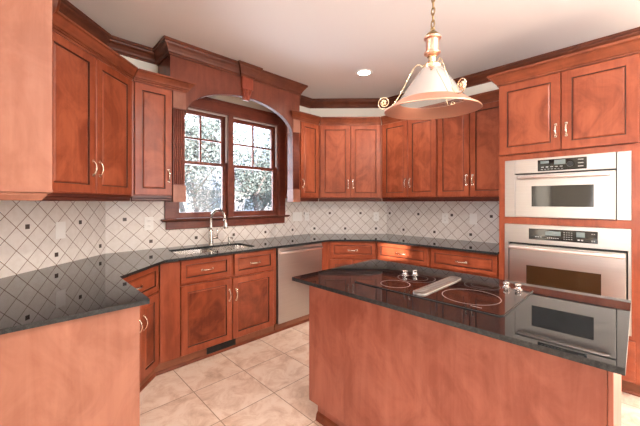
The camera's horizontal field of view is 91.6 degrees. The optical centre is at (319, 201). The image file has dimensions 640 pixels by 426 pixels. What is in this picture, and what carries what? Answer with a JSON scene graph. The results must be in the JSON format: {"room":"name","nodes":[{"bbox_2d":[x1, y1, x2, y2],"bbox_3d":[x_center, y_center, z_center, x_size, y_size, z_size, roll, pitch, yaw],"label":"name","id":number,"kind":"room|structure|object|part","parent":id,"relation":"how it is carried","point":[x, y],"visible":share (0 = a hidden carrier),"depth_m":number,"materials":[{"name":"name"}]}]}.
{"room":"kitchen","nodes":[
{"label":"kitchen","id":0,"kind":"room"},
{"bbox_2d":[107,35,311,262],"bbox_3d":[-1.008,-0.026,3.522,2.489,2.775,0.207,0,0,-44],"label":"wall","id":1,"kind":"structure","parent":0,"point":[140,64],"depth_m":2.88,"materials":[{"name":"white paint"}]},
{"bbox_2d":[131,68,195,200],"bbox_3d":[-1.486,-0.542,2.756,0.632,1.074,0.379,0,0,-44],"label":"upper cabinet","id":2,"kind":"object","parent":1,"relation":"attached to","point":[151,91],"visible":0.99,"depth_m":2.64,"materials":[{"name":"brown wood"}]},
{"bbox_3d":[-1.437,-0.028,2.661,0.317,0.046,0.022,0,0,-44],"label":"light rail","id":3,"kind":"part","parent":2,"relation":"part of","materials":[{"name":"brown wood"}]},
{"bbox_3d":[-1.418,-0.520,2.653,0.291,0.927,0.020,0,0,-44],"label":"door","id":4,"kind":"part","parent":2,"relation":"part of","materials":[{"name":"brown wood"}]},
{"bbox_3d":[-1.330,-1.033,2.692,0.496,0.092,0.070,0,0,-44],"label":"crown moulding","id":5,"kind":"part","parent":2,"relation":"part of","materials":[{"name":"brown wood"}]},
{"bbox_2d":[105,201,309,253],"bbox_3d":[-0.993,0.217,3.508,2.384,0.456,0.006,0,0,-44],"label":"tiled wall","id":6,"kind":"structure","parent":1,"relation":"attached to","point":[124,220],"depth_m":2.98,"materials":[{"name":"tile"}]},
{"bbox_2d":[144,217,152,229],"bbox_3d":[-1.599,0.204,2.907,0.078,0.124,0.009,0,0,-44],"label":"wall outlet","id":7,"kind":"object","parent":6,"relation":"attached to","point":[148,221],"visible":1,"depth_m":2.90,"materials":[{"name":"white plastic"}]},
{"bbox_2d":[293,212,301,220],"bbox_3d":[-0.302,0.199,4.170,0.160,0.120,0.009,0,0,-44],"label":"switch plate","id":8,"kind":"object","parent":6,"relation":"attached to","point":[297,216],"visible":1,"depth_m":4.16,"materials":[{"name":"white plastic"}]},
{"bbox_2d":[305,212,308,220],"bbox_3d":[-0.181,0.201,4.287,0.078,0.116,0.009,0,0,-44],"label":"wall outlet","id":9,"kind":"object","parent":6,"relation":"attached to","point":[306,213],"visible":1,"depth_m":4.28,"materials":[{"name":"white plastic"}]},
{"bbox_2d":[161,97,289,229],"bbox_3d":[-0.999,-0.417,3.538,1.537,1.380,0.176,0,0,-44],"label":"window","id":10,"kind":"structure","parent":1,"relation":"attached to","point":[228,113],"depth_m":3.49,"materials":[{"name":"brown wood"}]},
{"bbox_3d":[-1.264,-0.128,3.316,0.555,0.592,0.028,0,0,-44],"label":"sash","id":11,"kind":"part","parent":10,"relation":"part of","materials":[{"name":"brown wood"}]},
{"bbox_3d":[-1.286,-0.676,3.339,0.555,0.575,0.028,0,0,-44],"label":"sash","id":12,"kind":"part","parent":10,"relation":"part of","materials":[{"name":"brown wood"}]},
{"bbox_3d":[-0.999,0.182,3.538,1.537,0.026,0.176,0,0,-44],"label":"sill","id":13,"kind":"part","parent":10,"relation":"part of","materials":[{"name":"brown wood"}]},
{"bbox_3d":[-0.821,-0.676,3.793,0.625,0.575,0.028,0,0,-44],"label":"sash","id":14,"kind":"part","parent":10,"relation":"part of","materials":[{"name":"brown wood"}]},
{"bbox_3d":[-0.798,-0.128,3.770,0.625,0.592,0.028,0,0,-44],"label":"sash","id":15,"kind":"part","parent":10,"relation":"part of","materials":[{"name":"brown wood"}]},
{"bbox_2d":[153,35,307,201],"bbox_3d":[-0.862,-0.705,3.342,1.641,1.416,0.426,0,0,-44],"label":"window surround","id":16,"kind":"object","parent":1,"relation":"attached to","point":[213,74],"visible":0.97,"depth_m":3.03,"materials":[{"name":"brown wood"}]},
{"bbox_3d":[-0.862,-1.355,3.342,1.641,0.117,0.426,0,0,-44],"label":"crown moulding","id":17,"kind":"part","parent":16,"relation":"part of","materials":[{"name":"brown wood"}]},
{"bbox_2d":[285,109,320,200],"bbox_3d":[-0.233,-0.542,3.976,0.644,1.074,0.379,0,0,-44],"label":"upper cabinet","id":18,"kind":"object","parent":1,"relation":"attached to","point":[309,123],"visible":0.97,"depth_m":3.90,"materials":[{"name":"brown wood"}]},
{"bbox_3d":[-0.173,-1.033,3.818,0.508,0.092,0.070,0,0,-44],"label":"crown moulding","id":19,"kind":"part","parent":18,"relation":"part of","materials":[{"name":"brown wood"}]},
{"bbox_3d":[-0.140,-0.028,3.924,0.330,0.046,0.022,0,0,-44],"label":"light rail","id":20,"kind":"part","parent":18,"relation":"part of","materials":[{"name":"brown wood"}]},
{"bbox_3d":[-0.130,-0.520,3.906,0.299,0.927,0.020,0,0,-44],"label":"door","id":21,"kind":"part","parent":18,"relation":"part of","materials":[{"name":"brown wood"}]},
{"bbox_2d":[310,108,385,200],"bbox_3d":[0.397,-0.026,4.397,1.171,2.775,0.120,0,0,1],"label":"wall","id":22,"kind":"structure","parent":0,"point":[322,112],"depth_m":4.34,"materials":[{"name":"white paint"}]},
{"bbox_2d":[310,98,386,107],"bbox_3d":[0.396,-1.358,4.293,1.072,0.110,0.087,0,0,1],"label":"trim","id":23,"kind":"structure","parent":22,"relation":"attached to","point":[318,102],"depth_m":4.29,"materials":[{"name":"brown wood"}]},
{"bbox_2d":[310,201,386,233],"bbox_3d":[0.396,0.217,4.333,1.066,0.456,0.006,0,0,1],"label":"tiled wall","id":24,"kind":"structure","parent":22,"relation":"attached to","point":[326,217],"depth_m":4.33,"materials":[{"name":"tile"}]},
{"bbox_2d":[374,212,378,220],"bbox_3d":[0.781,0.205,4.320,0.074,0.122,0.009,0,0,1],"label":"wall outlet","id":25,"kind":"object","parent":24,"relation":"attached to","point":[376,214],"visible":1,"depth_m":4.32,"materials":[{"name":"white plastic"}]},
{"bbox_2d":[318,117,381,200],"bbox_3d":[0.394,-0.542,4.138,1.069,1.074,0.379,0,0,1],"label":"upper cabinet","id":26,"kind":"object","parent":22,"relation":"attached to","point":[350,148],"visible":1,"depth_m":4.01,"materials":[{"name":"brown wood"}]},
{"bbox_3d":[0.197,-0.520,4.019,0.384,0.927,0.020,0,0,1],"label":"door","id":27,"kind":"part","parent":26,"relation":"part of","materials":[{"name":"brown wood"}]},
{"bbox_3d":[0.392,-1.033,3.984,0.799,0.092,0.070,0,0,1],"label":"crown moulding","id":28,"kind":"part","parent":26,"relation":"part of","materials":[{"name":"brown wood"}]},
{"bbox_3d":[0.392,-0.028,4.036,0.815,0.046,0.022,0,0,1],"label":"light rail","id":29,"kind":"part","parent":26,"relation":"part of","materials":[{"name":"brown wood"}]},
{"bbox_3d":[0.587,-0.520,4.014,0.384,0.927,0.020,0,0,1],"label":"door","id":30,"kind":"part","parent":26,"relation":"part of","materials":[{"name":"brown wood"}]},
{"bbox_2d":[68,0,639,98],"bbox_3d":[0.061,-1.464,-0.143,7.728,0.100,6.950,0,0,-44],"label":"ceiling","id":31,"kind":"structure","parent":0,"point":[321,45],"depth_m":2.57,"materials":[{"name":"white paint"}]},
{"bbox_2d":[355,69,372,75],"bbox_3d":[0.481,-1.411,3.402,0.188,0.006,0.188,0,0,-44],"label":"recessed light","id":32,"kind":"object","parent":31,"relation":"in","point":[362,72],"visible":1,"depth_m":3.39,"materials":[{"name":"white plastic"}]},
{"bbox_2d":[378,0,482,119],"bbox_3d":[0.612,-0.943,1.691,0.528,0.936,0.493,0,0,-43],"label":"pendant lamp","id":33,"kind":"object","parent":31,"relation":"hanging from","point":[432,81],"visible":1,"depth_m":1.62,"materials":[{"name":"white glass"}]},
{"bbox_3d":[0.444,-0.632,1.722,0.245,0.225,0.011,0,0,21],"label":"scroll arm","id":34,"kind":"part","parent":33,"relation":"part of","materials":[{"name":"gold metal"}]},
{"bbox_3d":[0.599,-0.758,1.662,0.052,0.060,0.052,-4,5,-44],"label":"stem","id":35,"kind":"part","parent":33,"relation":"part of","materials":[{"name":"gold metal"}]},
{"bbox_3d":[0.599,-0.626,1.670,0.348,0.170,0.348,-4,5,-44],"label":"lamp shade","id":36,"kind":"part","parent":33,"relation":"part of","materials":[{"name":"white glass"}]},
{"bbox_3d":[0.598,-1.156,1.636,0.028,0.477,0.028,-4,5,-44],"label":"chain","id":37,"kind":"part","parent":33,"relation":"part of","materials":[{"name":"gold metal"}]},
{"bbox_3d":[0.632,-0.618,1.509,0.007,0.239,0.230,0,0,-12],"label":"scroll arm","id":38,"kind":"part","parent":33,"relation":"part of","materials":[{"name":"gold metal"}]},
{"bbox_2d":[140,321,639,425],"bbox_3d":[0.061,1.411,-0.143,7.728,0.100,6.950,0,0,-44],"label":"floor","id":39,"kind":"structure","parent":0,"point":[264,381],"depth_m":2.23,"materials":[{"name":"tile"}]},
{"bbox_2d":[0,306,139,425],"bbox_3d":[-1.333,0.913,1.510,0.661,0.894,0.844,0,0,-44],"label":"base cabinet","id":40,"kind":"object","parent":39,"relation":"on","point":[85,371],"visible":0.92,"depth_m":1.25,"materials":[{"name":"brown wood"}]},
{"bbox_2d":[0,234,498,334],"bbox_3d":[-0.186,0.456,2.667,3.919,0.020,2.336,0,0,-44],"label":"countertop","id":41,"kind":"structure","parent":40,"relation":"on","point":[95,285],"depth_m":1.81,"materials":[{"name":"black stone"}]},
{"bbox_2d":[173,245,247,261],"bbox_3d":[-1.021,0.564,2.987,0.743,0.194,0.363,0,0,-44],"label":"sink","id":42,"kind":"object","parent":41,"relation":"in","point":[185,252],"visible":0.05,"depth_m":3.08,"materials":[{"name":"silver metal"}]},
{"bbox_3d":[-1.160,0.564,2.852,0.354,0.194,0.363,0,0,-44],"label":"bowl","id":43,"kind":"part","parent":42,"relation":"part of","materials":[{"name":"silver metal"}]},
{"bbox_3d":[-0.881,0.564,3.123,0.354,0.194,0.363,0,0,-44],"label":"bowl","id":44,"kind":"part","parent":42,"relation":"part of","materials":[{"name":"silver metal"}]},
{"bbox_2d":[208,209,227,244],"bbox_3d":[-1.038,0.258,3.155,0.110,0.375,0.260,0,0,-44],"label":"kitchen faucet","id":45,"kind":"object","parent":41,"relation":"on","point":[211,237],"visible":1,"depth_m":3.19,"materials":[{"name":"silver metal"}]},
{"bbox_3d":[-1.036,0.185,3.158,0.233,0.231,0.026,0,0,30],"label":"spout","id":46,"kind":"part","parent":45,"relation":"part of","materials":[{"name":"silver metal"}]},
{"bbox_2d":[123,265,158,391],"bbox_3d":[-1.538,0.913,2.126,0.640,0.894,1.090,0,0,1],"label":"base cabinet","id":47,"kind":"object","parent":39,"relation":"on","point":[146,282],"visible":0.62,"depth_m":2.28,"materials":[{"name":"brown wood"}]},
{"bbox_3d":[-1.260,0.583,2.129,0.020,0.200,0.550,0,0,1],"label":"drawer","id":48,"kind":"part","parent":47,"relation":"part of","materials":[{"name":"brown wood"}]},
{"bbox_3d":[-1.235,0.856,2.200,0.037,0.115,0.018,0,0,1],"label":"handle","id":49,"kind":"part","parent":47,"relation":"part of","materials":[{"name":"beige metal"}]},
{"bbox_3d":[-1.291,1.349,2.123,0.016,0.021,0.626,0,0,1],"label":"shoe moulding","id":50,"kind":"part","parent":47,"relation":"part of","materials":[{"name":"brown wood"}]},
{"bbox_3d":[-1.257,0.981,2.287,0.020,0.560,0.233,0,0,1],"label":"door","id":51,"kind":"part","parent":47,"relation":"part of","materials":[{"name":"brown wood"}]},
{"bbox_2d":[155,248,275,375],"bbox_3d":[-1.134,0.913,2.927,1.375,0.894,0.640,0,0,-44],"label":"base cabinet","id":52,"kind":"object","parent":39,"relation":"on","point":[209,306],"visible":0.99,"depth_m":2.72,"materials":[{"name":"brown wood"}]},
{"bbox_3d":[-1.197,0.872,2.479,0.149,0.778,0.018,0,0,-44],"label":"filler panel","id":53,"kind":"part","parent":52,"relation":"part of","materials":[{"name":"brown wood"}]},
{"bbox_3d":[-0.978,0.576,2.691,0.444,0.190,0.020,0,0,-44],"label":"drawer","id":54,"kind":"part","parent":52,"relation":"part of","materials":[{"name":"brown wood"}]},
{"bbox_3d":[-0.973,0.977,2.695,0.457,0.568,0.020,0,0,-44],"label":"door","id":55,"kind":"part","parent":52,"relation":"part of","materials":[{"name":"brown wood"}]},
{"bbox_3d":[-0.879,1.349,2.831,1.143,0.021,0.016,0,0,-44],"label":"shoe moulding","id":56,"kind":"part","parent":52,"relation":"part of","materials":[{"name":"brown wood"}]},
{"bbox_2d":[207,338,235,353],"bbox_3d":[-0.893,1.308,2.824,0.280,0.065,0.006,0,0,-44],"label":"vent","id":57,"kind":"object","parent":52,"relation":"attached to","point":[230,344],"depth_m":2.82,"materials":[{"name":"black plastic"}]},
{"bbox_3d":[-0.809,0.864,2.883,0.970,0.794,0.020,0,0,-44],"label":"frame","id":58,"kind":"part","parent":52,"relation":"part of","materials":[{"name":"brown wood"}]},
{"bbox_3d":[-0.642,0.981,3.017,0.455,0.560,0.020,0,0,-44],"label":"door","id":59,"kind":"part","parent":52,"relation":"part of","materials":[{"name":"brown wood"}]},
{"bbox_3d":[-0.635,0.583,3.025,0.442,0.200,0.020,0,0,-44],"label":"drawer","id":60,"kind":"part","parent":52,"relation":"part of","materials":[{"name":"brown wood"}]},
{"bbox_2d":[274,243,322,332],"bbox_3d":[-0.391,0.915,3.617,0.646,0.889,0.632,0,0,-44],"label":"dishwasher","id":61,"kind":"object","parent":39,"relation":"on","point":[292,297],"visible":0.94,"depth_m":3.35,"materials":[{"name":"silver metal"}]},
{"bbox_3d":[-0.262,1.321,3.485,0.637,0.079,0.060,0,0,-44],"label":"kick plate","id":62,"kind":"part","parent":61,"relation":"part of","materials":[{"name":"brown wood"}]},
{"bbox_3d":[-0.235,1.349,3.457,0.646,0.021,0.016,0,0,-44],"label":"shoe moulding","id":63,"kind":"part","parent":61,"relation":"part of","materials":[{"name":"brown wood"}]},
{"bbox_3d":[-0.186,0.529,3.410,0.610,0.027,0.050,0,0,-44],"label":"handle","id":64,"kind":"part","parent":61,"relation":"part of","materials":[{"name":"beige"}]},
{"bbox_2d":[321,242,327,269],"bbox_3d":[-0.059,0.913,3.964,0.311,0.894,0.556,0,0,-44],"label":"cabinet filler","id":65,"kind":"object","parent":39,"relation":"on","point":[324,244],"visible":0.02,"depth_m":3.69,"materials":[{"name":"brown wood"}]},
{"bbox_2d":[328,241,376,268],"bbox_3d":[0.392,0.913,4.015,1.069,0.894,0.640,0,0,1],"label":"base cabinet","id":66,"kind":"object","parent":39,"relation":"on","point":[340,253],"visible":0.3,"depth_m":3.73,"materials":[{"name":"brown wood"}]},
{"bbox_3d":[0.255,0.977,3.739,0.260,0.568,0.020,0,0,1],"label":"door","id":67,"kind":"part","parent":66,"relation":"part of","materials":[{"name":"brown wood"}]},
{"bbox_3d":[0.392,0.577,3.737,0.535,0.188,0.020,0,0,1],"label":"drawer","id":68,"kind":"part","parent":66,"relation":"part of","materials":[{"name":"brown wood"}]},
{"bbox_3d":[0.525,0.977,3.735,0.268,0.568,0.020,0,0,1],"label":"door","id":69,"kind":"part","parent":66,"relation":"part of","materials":[{"name":"brown wood"}]},
{"bbox_2d":[377,242,429,267],"bbox_3d":[1.023,0.913,3.775,0.640,0.894,0.918,0,0,-44],"label":"base cabinet","id":70,"kind":"object","parent":39,"relation":"on","point":[391,252],"visible":0.3,"depth_m":3.45,"materials":[{"name":"brown wood"}]},
{"bbox_2d":[430,247,498,278],"bbox_3d":[1.575,0.913,3.208,0.640,0.894,0.655,0,0,-44],"label":"base cabinet","id":71,"kind":"object","parent":39,"relation":"on","point":[472,263],"visible":0.31,"depth_m":2.98,"materials":[{"name":"brown wood"}]},
{"bbox_2d":[309,286,620,425],"bbox_3d":[0.656,0.913,1.661,0.697,0.894,1.357,0,0,-44],"label":"kitchen island","id":72,"kind":"object","parent":39,"relation":"on","point":[370,364],"visible":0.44,"depth_m":1.35,"materials":[{"name":"brown wood"}]},
{"bbox_3d":[0.441,1.335,1.469,0.018,0.049,1.323,0,0,-44],"label":"shoe moulding","id":73,"kind":"part","parent":72,"relation":"part of","materials":[{"name":"brown wood"}]},
{"bbox_2d":[292,259,630,375],"bbox_3d":[0.620,0.456,1.625,0.825,0.020,1.411,0,0,-44],"label":"island countertop","id":74,"kind":"structure","parent":72,"relation":"on","point":[592,330],"depth_m":1.22,"materials":[{"name":"black stone"}]},
{"bbox_2d":[355,268,532,316],"bbox_3d":[0.628,0.428,1.643,0.511,0.035,0.744,0,0,-44],"label":"cooktop","id":75,"kind":"object","parent":74,"relation":"in","point":[494,299],"visible":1,"depth_m":1.54,"materials":[{"name":"black glass"}]},
{"bbox_2d":[413,276,460,294],"bbox_3d":[0.629,0.437,1.643,0.470,0.006,0.067,0,0,-44],"label":"downdraft vent","id":76,"kind":"object","parent":75,"relation":"attached to","point":[436,286],"depth_m":1.61,"materials":[{"name":"grey metal"}]},
{"bbox_3d":[0.958,0.426,1.599,0.042,0.029,0.037,0,0,-44],"label":"knob","id":77,"kind":"part","parent":75,"relation":"part of","materials":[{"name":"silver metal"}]},
{"bbox_3d":[0.995,0.426,1.562,0.042,0.029,0.037,0,0,-44],"label":"knob","id":78,"kind":"part","parent":75,"relation":"part of","materials":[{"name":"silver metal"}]},
{"bbox_2d":[487,35,639,396],"bbox_3d":[2.068,0.123,2.648,0.701,2.473,0.970,0,0,-44],"label":"tall cabinet","id":79,"kind":"object","parent":39,"relation":"on","point":[587,101],"visible":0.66,"depth_m":2.35,"materials":[{"name":"brown wood"}]},
{"bbox_3d":[1.734,-0.710,2.591,0.020,0.606,0.433,0,0,-44],"label":"door","id":80,"kind":"part","parent":79,"relation":"part of","materials":[{"name":"brown wood"}]},
{"bbox_3d":[1.847,-0.561,2.441,0.037,0.110,0.018,0,0,-44],"label":"handle","id":81,"kind":"part","parent":79,"relation":"part of","materials":[{"name":"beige metal"}]},
{"bbox_3d":[1.942,-1.065,2.525,0.350,0.096,0.970,0,0,-44],"label":"crown moulding","id":82,"kind":"part","parent":79,"relation":"part of","materials":[{"name":"brown wood"}]},
{"bbox_3d":[1.893,-0.561,2.394,0.037,0.110,0.018,0,0,-44],"label":"handle","id":83,"kind":"part","parent":79,"relation":"part of","materials":[{"name":"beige metal"}]},
{"bbox_2d":[505,223,631,335],"bbox_3d":[2.055,0.562,2.600,0.604,0.742,0.782,0,0,-44],"label":"wall oven","id":84,"kind":"object","parent":79,"relation":"in","point":[590,260],"visible":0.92,"depth_m":2.37,"materials":[{"name":"silver metal"}]},
{"bbox_3d":[1.636,0.639,2.718,0.040,0.588,0.029,0,0,-44],"label":"trim","id":85,"kind":"part","parent":84,"relation":"part of","materials":[{"name":"metal"}]},
{"bbox_3d":[1.885,0.265,2.432,0.004,0.090,0.429,0,0,-44],"label":"control panel","id":86,"kind":"part","parent":84,"relation":"part of","materials":[{"name":"black glass"}]},
{"bbox_3d":[1.861,0.383,2.406,0.056,0.028,0.710,0,0,-44],"label":"handle","id":87,"kind":"part","parent":84,"relation":"part of","materials":[{"name":"beige"}]},
{"bbox_3d":[1.896,0.638,2.438,0.042,0.555,0.720,0,0,-44],"label":"door","id":88,"kind":"part","parent":84,"relation":"part of","materials":[{"name":"metal"}]},
{"bbox_3d":[2.165,0.639,2.174,0.040,0.588,0.017,0,0,-44],"label":"trim","id":89,"kind":"part","parent":84,"relation":"part of","materials":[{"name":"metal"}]},
{"bbox_2d":[505,151,631,219],"bbox_3d":[2.050,-0.113,2.596,0.577,0.484,0.782,0,0,-44],"label":"microwave oven","id":90,"kind":"object","parent":79,"relation":"in","point":[598,185],"visible":1,"depth_m":2.38,"materials":[{"name":"silver metal"}]},
{"bbox_2d":[541,159,582,169],"bbox_3d":[1.882,-0.291,2.425,0.001,0.065,0.264,0,0,-44],"label":"control panel","id":91,"kind":"object","parent":90,"relation":"attached to","point":[546,164],"depth_m":2.42,"materials":[{"name":"grey plastic"}]},
{"bbox_3d":[1.883,-0.293,2.429,0.004,0.090,0.306,0,0,-44],"label":"control panel","id":92,"kind":"part","parent":90,"relation":"part of","materials":[{"name":"black glass"}]},
{"bbox_3d":[1.863,-0.199,2.413,0.054,0.026,0.572,0,0,-44],"label":"handle","id":93,"kind":"part","parent":90,"relation":"part of","materials":[{"name":"beige"}]},
{"bbox_3d":[1.895,-0.049,2.443,0.036,0.354,0.625,0,0,-44],"label":"door","id":94,"kind":"part","parent":90,"relation":"part of","materials":[{"name":"metal"}]},
{"bbox_3d":[1.908,0.427,2.442,0.022,1.668,0.898,0,0,-44],"label":"frame","id":95,"kind":"part","parent":79,"relation":"part of","materials":[{"name":"brown wood"}]},
{"bbox_3d":[2.036,-0.710,2.281,0.020,0.606,0.422,0,0,-44],"label":"door","id":96,"kind":"part","parent":79,"relation":"part of","materials":[{"name":"brown wood"}]},
{"bbox_3d":[1.883,1.108,2.438,0.020,0.282,0.828,0,0,-44],"label":"drawer","id":97,"kind":"part","parent":79,"relation":"part of","materials":[{"name":"brown wood"}]},
{"bbox_3d":[1.937,1.349,2.471,0.016,0.021,0.894,0,0,-44],"label":"shoe moulding","id":98,"kind":"part","parent":79,"relation":"part of","materials":[{"name":"brown wood"}]},
{"bbox_2d":[401,82,498,107],"bbox_3d":[3.076,-0.026,2.214,0.120,2.775,6.122,0,0,-44],"label":"wall","id":99,"kind":"structure","parent":0,"point":[489,86],"depth_m":3.56,"materials":[{"name":"white paint"}]},
{"bbox_2d":[381,104,437,200],"bbox_3d":[1.093,-0.542,3.880,0.379,1.074,0.866,0,0,-44],"label":"upper cabinet","id":100,"kind":"object","parent":99,"relation":"attached to","point":[409,147],"visible":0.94,"depth_m":3.71,"materials":[{"name":"brown wood"}]},
{"bbox_3d":[0.933,-0.520,3.869,0.020,0.927,0.353,0,0,-44],"label":"door","id":101,"kind":"part","parent":100,"relation":"part of","materials":[{"name":"brown wood"}]},
{"bbox_3d":[1.029,-1.033,3.724,0.070,0.092,0.730,0,0,-44],"label":"crown moulding","id":102,"kind":"part","parent":100,"relation":"part of","materials":[{"name":"brown wood"}]},
{"bbox_3d":[1.064,-0.028,3.763,0.022,0.046,0.739,0,0,-44],"label":"light rail","id":103,"kind":"part","parent":100,"relation":"part of","materials":[{"name":"brown wood"}]},
{"bbox_3d":[1.182,-0.520,3.614,0.020,0.927,0.347,0,0,-44],"label":"door","id":104,"kind":"part","parent":100,"relation":"part of","materials":[{"name":"brown wood"}]},
{"bbox_2d":[387,201,498,243],"bbox_3d":[1.482,0.217,3.760,0.006,0.456,1.577,0,0,-44],"label":"tiled wall","id":105,"kind":"structure","parent":99,"relation":"attached to","point":[408,218],"depth_m":3.73,"materials":[{"name":"tile"}]},
{"bbox_2d":[442,213,447,222],"bbox_3d":[1.500,0.198,3.729,0.009,0.122,0.076,0,0,-44],"label":"wall outlet","id":106,"kind":"object","parent":105,"relation":"attached to","point":[444,215],"visible":1,"depth_m":3.73,"materials":[{"name":"white plastic"}]},
{"bbox_2d":[470,214,476,224],"bbox_3d":[1.724,0.194,3.501,0.006,0.122,0.078,0,0,-44],"label":"blank plate","id":107,"kind":"object","parent":105,"relation":"attached to","point":[473,217],"visible":1,"depth_m":3.50,"materials":[{"name":"white plastic"}]},
{"bbox_2d":[434,89,498,200],"bbox_3d":[1.645,-0.542,3.313,0.379,1.074,0.712,0,0,-44],"label":"upper cabinet","id":108,"kind":"object","parent":99,"relation":"attached to","point":[467,144],"visible":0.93,"depth_m":3.21,"materials":[{"name":"brown wood"}]},
{"bbox_3d":[1.436,-0.520,3.353,0.020,0.927,0.338,0,0,-44],"label":"door","id":109,"kind":"part","parent":108,"relation":"part of","materials":[{"name":"brown wood"}]},
{"bbox_3d":[1.534,-1.033,3.205,0.070,0.092,0.712,0,0,-44],"label":"crown moulding","id":110,"kind":"part","parent":108,"relation":"part of","materials":[{"name":"brown wood"}]},
{"bbox_3d":[1.571,-0.028,3.242,0.022,0.046,0.712,0,0,-44],"label":"light rail","id":111,"kind":"part","parent":108,"relation":"part of","materials":[{"name":"brown wood"}]},
{"bbox_3d":[1.677,-0.520,3.106,0.020,0.927,0.341,0,0,-44],"label":"door","id":112,"kind":"part","parent":108,"relation":"part of","materials":[{"name":"brown wood"}]},
{"bbox_2d":[386,27,639,107],"bbox_3d":[2.977,-1.358,2.167,0.087,0.110,5.952,0,0,-44],"label":"trim","id":113,"kind":"structure","parent":99,"relation":"attached to","point":[478,78],"depth_m":3.01,"materials":[{"name":"brown wood"}]},
{"bbox_3d":[-1.920,-0.026,2.131,0.120,2.775,1.192,0,0,1],"label":"wall","id":114,"kind":"structure","parent":0,"visible":0},
{"bbox_2d":[0,200,104,277],"bbox_3d":[-1.856,0.217,2.130,0.006,0.456,1.087,0,0,1],"label":"tiled wall","id":115,"kind":"structure","parent":114,"relation":"attached to","point":[28,241],"depth_m":2.11,"materials":[{"name":"tile"}]},
{"bbox_2d":[0,0,60,200],"bbox_3d":[-1.399,-0.542,1.390,0.399,1.074,0.924,0,0,-44],"label":"upper cabinet","id":116,"kind":"object","parent":115,"relation":"attached to","point":[25,25],"visible":1,"depth_m":1.15,"materials":[{"name":"brown wood"}]},
{"bbox_3d":[-1.408,-0.025,1.353,0.329,0.040,0.747,0,0,-44],"label":"light rail","id":117,"kind":"part","parent":116,"relation":"part of","materials":[{"name":"brown wood"}]},
{"bbox_3d":[-1.351,-1.033,1.343,0.397,0.092,0.790,0,0,-44],"label":"crown moulding","id":118,"kind":"part","parent":116,"relation":"part of","materials":[{"name":"brown wood"}]},
{"bbox_2d":[56,222,65,238],"bbox_3d":[-1.848,0.203,2.217,0.006,0.120,0.080,0,0,1],"label":"blank plate","id":119,"kind":"object","parent":115,"relation":"attached to","point":[60,226],"visible":1,"depth_m":2.21,"materials":[{"name":"white plastic"}]},
{"bbox_2d":[41,11,137,200],"bbox_3d":[-1.661,-0.542,2.128,0.379,1.074,1.090,0,0,1],"label":"upper cabinet","id":120,"kind":"object","parent":115,"relation":"attached to","point":[92,83],"visible":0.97,"depth_m":2.06,"materials":[{"name":"brown wood"}]},
{"bbox_3d":[-1.542,-0.520,1.929,0.020,0.927,0.387,0,0,1],"label":"door","id":121,"kind":"part","parent":120,"relation":"part of","materials":[{"name":"brown wood"}]},
{"bbox_3d":[-1.558,-0.028,2.126,0.022,0.046,0.836,0,0,1],"label":"light rail","id":122,"kind":"part","parent":120,"relation":"part of","materials":[{"name":"brown wood"}]},
{"bbox_3d":[-1.516,-0.227,2.095,0.037,0.115,0.018,0,0,1],"label":"handle","id":123,"kind":"part","parent":120,"relation":"part of","materials":[{"name":"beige metal"}]},
{"bbox_3d":[-1.506,-1.033,2.126,0.070,0.092,0.820,0,0,1],"label":"crown moulding","id":124,"kind":"part","parent":120,"relation":"part of","materials":[{"name":"brown wood"}]},
{"bbox_3d":[-1.515,-0.227,2.157,0.037,0.115,0.018,0,0,1],"label":"handle","id":125,"kind":"part","parent":120,"relation":"part of","materials":[{"name":"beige metal"}]},
{"bbox_3d":[-1.537,-0.520,2.326,0.020,0.927,0.395,0,0,1],"label":"door","id":126,"kind":"part","parent":120,"relation":"part of","materials":[{"name":"brown wood"}]},
{"bbox_2d":[59,0,111,44],"bbox_3d":[-1.816,-1.358,2.130,0.087,0.110,1.093,0,0,1],"label":"trim","id":127,"kind":"structure","parent":114,"relation":"attached to","point":[66,8],"depth_m":2.37,"materials":[{"name":"brown wood"}]},
{"label":"outside","id":128,"kind":"structure","parent":0,"visible":0},
{"bbox_3d":[-9.379,2.011,28.271,54.000,0.100,46.400,0,0,-44],"label":"ground","id":129,"kind":"structure","parent":128,"visible":0},
{"bbox_2d":[185,114,243,211],"bbox_3d":[-5.868,-1.401,15.080,4.657,6.744,5.311,0,0,-19],"label":"tree","id":130,"kind":"object","parent":129,"relation":"on","point":[199,197],"visible":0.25,"depth_m":15.31,"materials":[{"name":"grey plant"}]},
{"bbox_2d":[179,115,263,211],"bbox_3d":[-3.964,-0.609,8.292,4.022,5.161,5.061,0,0,21],"label":"tree","id":131,"kind":"object","parent":129,"relation":"on","point":[190,147],"visible":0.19,"depth_m":8.66,"materials":[{"name":"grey plant"}]},
{"bbox_2d":[179,167,271,211],"bbox_3d":[-8.680,-0.539,25.044,12.500,5.000,7.000,0,0,-44],"label":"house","id":132,"kind":"structure","parent":129,"relation":"on","point":[244,198],"depth_m":22.37,"materials":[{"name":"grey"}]},
{"bbox_2d":[207,124,271,210],"bbox_3d":[-2.453,-1.113,11.950,3.727,6.153,4.517,0,0,-18],"label":"tree","id":133,"kind":"object","parent":129,"relation":"on","point":[256,181],"visible":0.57,"depth_m":11.85,"materials":[{"name":"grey plant"}]}
]}

